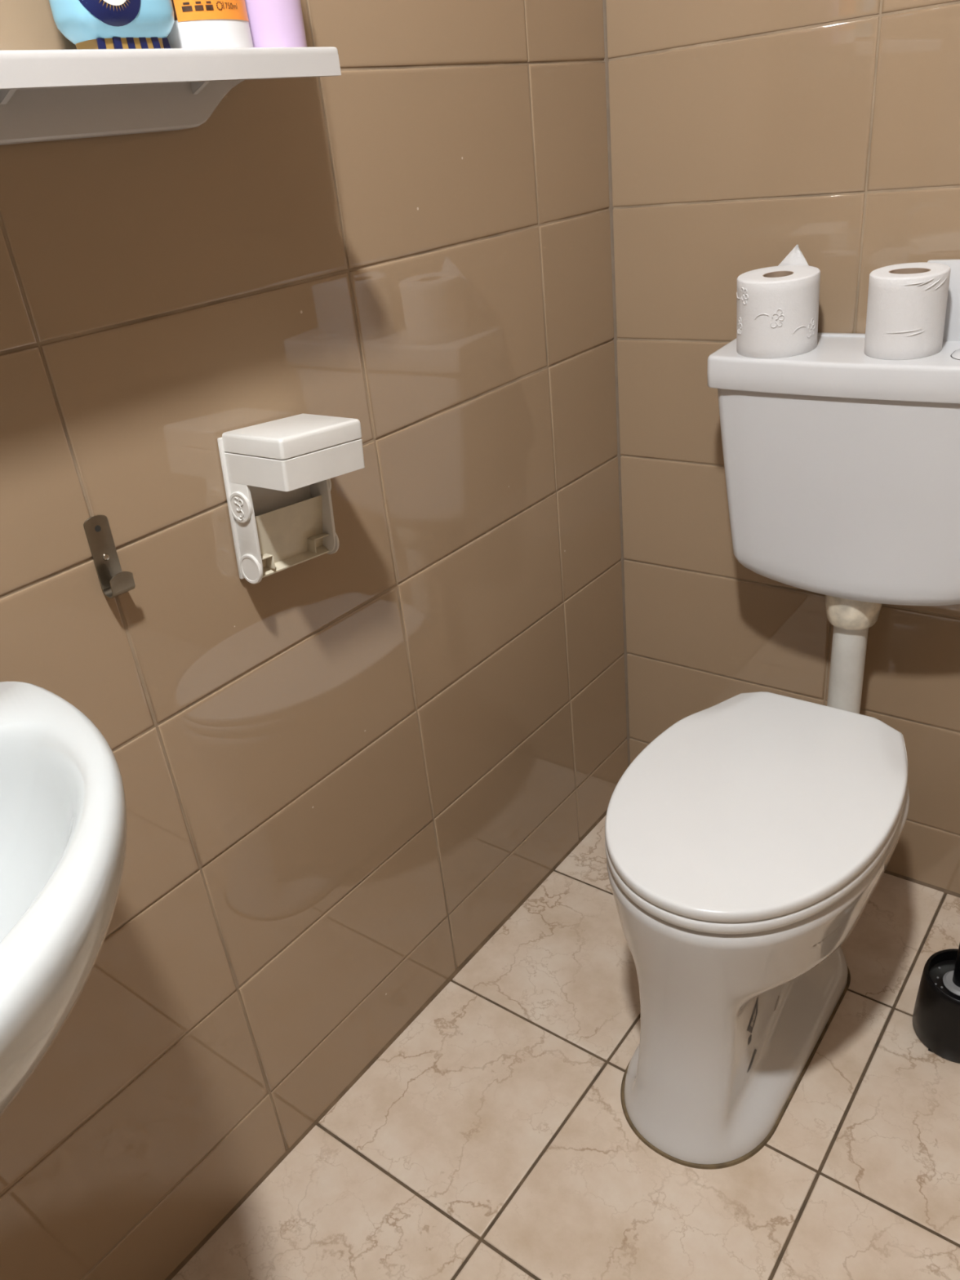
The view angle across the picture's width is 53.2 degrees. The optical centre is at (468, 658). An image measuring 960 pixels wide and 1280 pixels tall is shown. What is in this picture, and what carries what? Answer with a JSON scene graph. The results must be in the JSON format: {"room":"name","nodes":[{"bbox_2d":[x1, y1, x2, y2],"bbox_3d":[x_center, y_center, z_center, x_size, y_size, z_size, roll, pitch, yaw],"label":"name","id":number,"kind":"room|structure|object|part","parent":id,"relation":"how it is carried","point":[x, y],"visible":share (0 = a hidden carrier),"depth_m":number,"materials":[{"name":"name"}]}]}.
{"room":"bathroom","nodes":[
{"label":"bathroom","id":0,"kind":"room"},
{"bbox_2d":[0,0,627,1279],"bbox_3d":[-0.722,-0.145,0.493,0.081,2.430,3.000,15,35,35],"label":"wall","id":1,"kind":"structure","parent":0,"point":[342,771],"depth_m":1.18,"materials":[{"name":"beige tile"}]},
{"bbox_2d":[0,681,127,1116],"bbox_3d":[-0.455,0.217,0.548,0.429,0.308,0.644,15,35,35],"label":"basin","id":2,"kind":"object","parent":1,"relation":"attached to","point":[64,815],"visible":1,"depth_m":0.64,"materials":[{"name":"white ceramic"}]},
{"bbox_2d":[83,515,135,598],"bbox_3d":[-0.349,-0.100,0.935,0.020,0.080,0.026,15,34,35],"label":"wall hook","id":3,"kind":"object","parent":1,"relation":"attached to","point":[114,582],"visible":1,"depth_m":0.94,"materials":[{"name":"metal"}]},
{"bbox_3d":[-0.357,-0.105,0.939,0.002,0.072,0.027,15,35,35],"label":"hook plate","id":4,"kind":"part","parent":3,"relation":"part of","materials":[{"name":"metal"}]},
{"bbox_2d":[0,46,341,145],"bbox_3d":[-0.346,-0.420,0.723,0.127,0.051,0.600,15,35,35],"label":"wall shelf","id":5,"kind":"object","parent":1,"relation":"attached to","point":[46,95],"visible":1,"depth_m":0.79,"materials":[{"name":"white plastic"}]},
{"bbox_2d":[48,0,174,49],"bbox_3d":[-0.287,-0.583,0.732,0.077,0.212,0.094,15,35,35],"label":"soap bottle","id":6,"kind":"object","parent":5,"relation":"on","point":[86,24],"visible":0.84,"depth_m":0.75,"materials":[{"name":"blue plastic"}]},
{"bbox_2d":[167,0,253,48],"bbox_3d":[-0.239,-0.628,0.799,0.060,0.218,0.088,15,35,35],"label":"lotion bottle","id":7,"kind":"object","parent":5,"relation":"on","point":[197,24],"visible":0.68,"depth_m":0.81,"materials":[{"name":"white plastic"}]},
{"bbox_2d":[244,0,307,47],"bbox_3d":[-0.191,-0.661,0.854,0.054,0.214,0.062,15,35,35],"label":"shampoo bottle","id":8,"kind":"object","parent":5,"relation":"on","point":[272,23],"visible":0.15,"depth_m":0.87,"materials":[{"name":"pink plastic"}]},
{"bbox_2d":[217,413,364,584],"bbox_3d":[-0.185,-0.176,1.065,0.097,0.176,0.143,15,35,35],"label":"toilet paper holder","id":9,"kind":"object","parent":1,"relation":"attached to","point":[277,474],"visible":1,"depth_m":1.04,"materials":[{"name":"white plastic"}]},
{"bbox_3d":[-0.243,-0.138,1.050,0.033,0.111,0.004,15,30,35],"label":"arm","id":10,"kind":"part","parent":9,"relation":"part of","materials":[{"name":"white plastic"}]},
{"bbox_3d":[-0.221,-0.185,1.092,0.005,0.158,0.130,15,30,35],"label":"plate","id":11,"kind":"part","parent":9,"relation":"part of","materials":[{"name":"white plastic"}]},
{"bbox_3d":[-0.188,-0.241,1.032,0.092,0.021,0.118,15,30,35],"label":"box lid","id":12,"kind":"part","parent":9,"relation":"part of","materials":[{"name":"white plastic"}]},
{"bbox_3d":[-0.207,-0.141,1.099,0.012,0.070,0.110,15,30,35],"label":"tear plate","id":13,"kind":"part","parent":9,"relation":"part of","materials":[{"name":"plastic"}]},
{"bbox_3d":[-0.173,-0.179,1.131,0.033,0.111,0.004,15,30,35],"label":"arm","id":14,"kind":"part","parent":9,"relation":"part of","materials":[{"name":"white plastic"}]},
{"bbox_2d":[164,809,607,1279],"bbox_3d":[-0.561,0.925,1.043,0.006,0.008,2.999,15,35,35],"label":"trim","id":15,"kind":"structure","parent":1,"relation":"attached to","point":[493,932],"depth_m":1.50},
{"bbox_2d":[171,814,959,1279],"bbox_3d":[0.312,1.206,0.437,2.200,0.100,3.000,15,35,35],"label":"floor","id":16,"kind":"structure","parent":0,"point":[492,1139],"depth_m":1.33,"materials":[{"name":"beige tile"}]},
{"bbox_2d":[604,691,909,1168],"bbox_3d":[0.407,0.366,1.391,0.354,0.446,0.552,15,35,35],"label":"toilet","id":17,"kind":"object","parent":16,"relation":"on","point":[748,841],"visible":1,"depth_m":1.25,"materials":[{"name":"white ceramic"}]},
{"bbox_3d":[0.384,0.197,1.296,0.350,0.018,0.499,15,35,35],"label":"seat","id":18,"kind":"part","parent":17,"relation":"part of","materials":[{"name":"plastic"}]},
{"bbox_3d":[0.382,0.182,1.287,0.349,0.019,0.498,15,35,35],"label":"lid","id":19,"kind":"part","parent":17,"relation":"part of","materials":[{"name":"plastic"}]},
{"bbox_2d":[912,943,959,1063],"bbox_3d":[0.709,0.385,1.343,0.121,0.395,0.121,15,35,35],"label":"toilet brush","id":20,"kind":"object","parent":16,"relation":"on","point":[936,1011],"visible":1,"depth_m":1.39,"materials":[{"name":"black plastic"}]},
{"bbox_3d":[0.701,0.342,1.322,0.028,0.297,0.028,15,35,35],"label":"brush handle","id":21,"kind":"part","parent":20,"relation":"part of","materials":[{"name":"black plastic"}]},
{"bbox_2d":[606,0,959,893],"bbox_3d":[1.108,-0.569,0.868,2.200,2.430,0.081,15,35,35],"label":"wall","id":22,"kind":"structure","parent":0,"point":[744,133],"depth_m":1.45,"materials":[{"name":"beige tile"}]},
{"bbox_2d":[602,0,630,767],"bbox_3d":[0.216,-0.787,1.472,0.006,2.430,0.006,15,35,35],"label":"trim","id":23,"kind":"structure","parent":22,"relation":"attached to","point":[606,60],"depth_m":1.61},
{"bbox_2d":[706,332,959,605],"bbox_3d":[0.570,-0.268,1.377,0.442,0.356,0.146,15,35,35],"label":"cistern","id":24,"kind":"object","parent":22,"relation":"attached to","point":[842,463],"visible":0.94,"depth_m":1.34,"materials":[{"name":"plastic"}]},
{"bbox_2d":[736,244,820,358],"bbox_3d":[0.437,-0.504,1.345,0.110,0.133,0.136,12,34,31],"label":"toilet roll","id":25,"kind":"object","parent":24,"relation":"on","point":[777,317],"visible":1,"depth_m":1.31,"materials":[{"name":"paper"}]},
{"bbox_3d":[0.554,-0.399,1.306,0.442,0.052,0.146,15,35,35],"label":"tank lid","id":26,"kind":"part","parent":24,"relation":"part of","materials":[{"name":"plastic"}]},
{"bbox_2d":[824,595,882,714],"bbox_3d":[0.594,0.020,1.518,0.082,0.283,0.117,15,35,35],"label":"pipe","id":27,"kind":"object","parent":24,"relation":"attached to","point":[851,620],"visible":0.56,"depth_m":1.49,"materials":[{"name":"white plastic"}]},
{"bbox_2d":[863,262,951,359],"bbox_3d":[0.571,-0.454,1.250,0.095,0.106,0.100,10,33,29],"label":"toilet roll","id":28,"kind":"object","parent":24,"relation":"on","point":[907,304],"visible":1,"depth_m":1.22,"materials":[{"name":"paper"}]},
{"bbox_2d":[927,258,959,341],"bbox_3d":[0.682,-0.459,1.232,0.184,0.104,0.010,15,35,35],"label":"toilet roll","id":29,"kind":"object","parent":24,"relation":"on","point":[952,323],"visible":0.45,"depth_m":1.26,"materials":[{"name":"paper"}]},
{"bbox_2d":[884,869,959,897],"bbox_3d":[1.213,0.510,1.414,2.199,0.008,0.006,15,35,35],"label":"trim","id":30,"kind":"structure","parent":22,"relation":"attached to","point":[946,891],"depth_m":1.71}
]}

